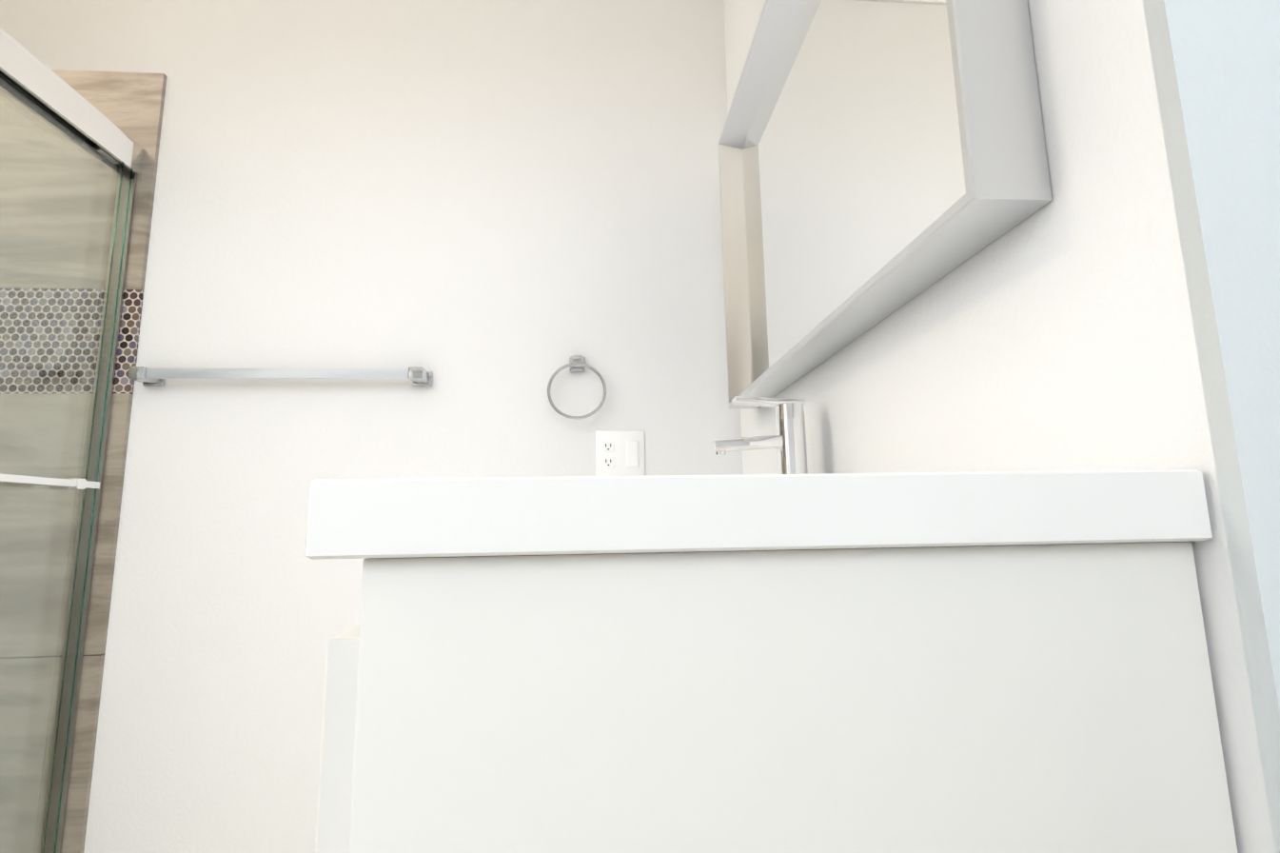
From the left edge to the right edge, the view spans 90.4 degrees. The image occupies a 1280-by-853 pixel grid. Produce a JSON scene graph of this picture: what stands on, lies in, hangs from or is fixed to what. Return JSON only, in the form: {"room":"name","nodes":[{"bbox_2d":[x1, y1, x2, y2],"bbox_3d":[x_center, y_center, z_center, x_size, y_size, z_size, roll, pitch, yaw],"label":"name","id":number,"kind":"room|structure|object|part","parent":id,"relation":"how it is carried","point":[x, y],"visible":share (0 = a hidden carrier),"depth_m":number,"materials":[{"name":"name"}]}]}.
{"room":"bathroom","nodes":[
{"label":"bathroom","id":0,"kind":"room"},
{"bbox_2d":[0,0,743,852],"bbox_3d":[-0.731,-0.111,1.644,3.220,2.500,0.100,0,-9,-4],"label":"wall","id":1,"kind":"structure","parent":0,"point":[493,215],"depth_m":1.64,"materials":[{"name":"paint"}]},
{"bbox_2d":[51,69,166,852],"bbox_3d":[-1.691,0.098,1.481,0.918,2.070,0.012,0,-9,-4],"label":"shower wall tile","id":2,"kind":"structure","parent":1,"relation":"attached to","point":[130,105],"depth_m":1.51,"materials":[{"name":"beige tile"}]},
{"bbox_2d":[128,366,432,386],"bbox_3d":[-0.866,-0.123,1.549,0.688,0.038,0.069,0,-9,-4],"label":"towel bar","id":3,"kind":"object","parent":1,"relation":"attached to","point":[419,376],"visible":1,"depth_m":1.52,"materials":[{"name":"silver metal"}]},
{"bbox_2d":[547,354,606,419],"bbox_3d":[-0.159,-0.098,1.605,0.148,0.172,0.055,0,-9,-4],"label":"towel ring","id":4,"kind":"object","parent":1,"relation":"attached to","point":[577,364],"visible":0.98,"depth_m":1.59,"materials":[{"name":"silver metal"}]},
{"bbox_2d":[595,430,645,475],"bbox_3d":[-0.050,0.069,1.610,0.123,0.120,0.011,0,-9,-4],"label":"outlet","id":5,"kind":"object","parent":1,"relation":"attached to","point":[620,452],"visible":0.88,"depth_m":1.61,"materials":[{"name":"white plastic"}]},
{"bbox_2d":[718,0,1275,852],"bbox_3d":[0.496,-0.220,1.074,0.520,2.500,1.240,0,-9,-4],"label":"wall","id":6,"kind":"structure","parent":0,"point":[1056,333],"depth_m":0.62,"materials":[{"name":"paint"}]},
{"bbox_3d":[0.270,-0.446,1.054,0.068,0.670,0.960,0,-9,-4],"label":"framed mirror","id":7,"kind":"part","parent":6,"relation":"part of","materials":[{"name":"white mirror"}]},
{"bbox_2d":[1142,0,1279,852],"bbox_3d":[0.578,-0.317,0.458,0.450,2.500,0.015,0,-9,-4],"label":"wall","id":8,"kind":"structure","parent":0,"point":[1216,67],"depth_m":0.41,"materials":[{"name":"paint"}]},
{"bbox_3d":[-0.578,0.885,-0.276,3.220,0.060,3.600,0,-9,-4],"label":"floor","id":9,"kind":"structure","parent":0,"visible":0},
{"bbox_2d":[304,469,1237,852],"bbox_3d":[0.032,0.569,0.912,0.572,0.904,1.225,0,-9,-4],"label":"bathroom vanity","id":10,"kind":"object","parent":9,"relation":"on","point":[1001,661],"visible":1,"depth_m":0.37,"materials":[{"name":"white paint"}]},
{"bbox_2d":[711,395,807,473],"bbox_3d":[0.196,0.038,1.031,0.158,0.174,0.150,0,-9,-4],"label":"faucet","id":11,"kind":"object","parent":10,"relation":"on","point":[788,441],"visible":0.69,"depth_m":1.02,"materials":[{"name":"silver metal"}]},
{"bbox_3d":[-1.200,0.944,0.564,0.108,0.100,1.606,0,-9,-4],"label":"shower curb","id":12,"kind":"object","parent":9,"relation":"on","visible":0},
{"bbox_2d":[0,26,143,852],"bbox_3d":[-1.212,0.027,0.709,0.107,1.755,1.602,0,-9,-4],"label":"shower door","id":13,"kind":"structure","parent":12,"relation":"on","point":[70,160],"depth_m":1.36,"materials":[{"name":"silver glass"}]}
]}

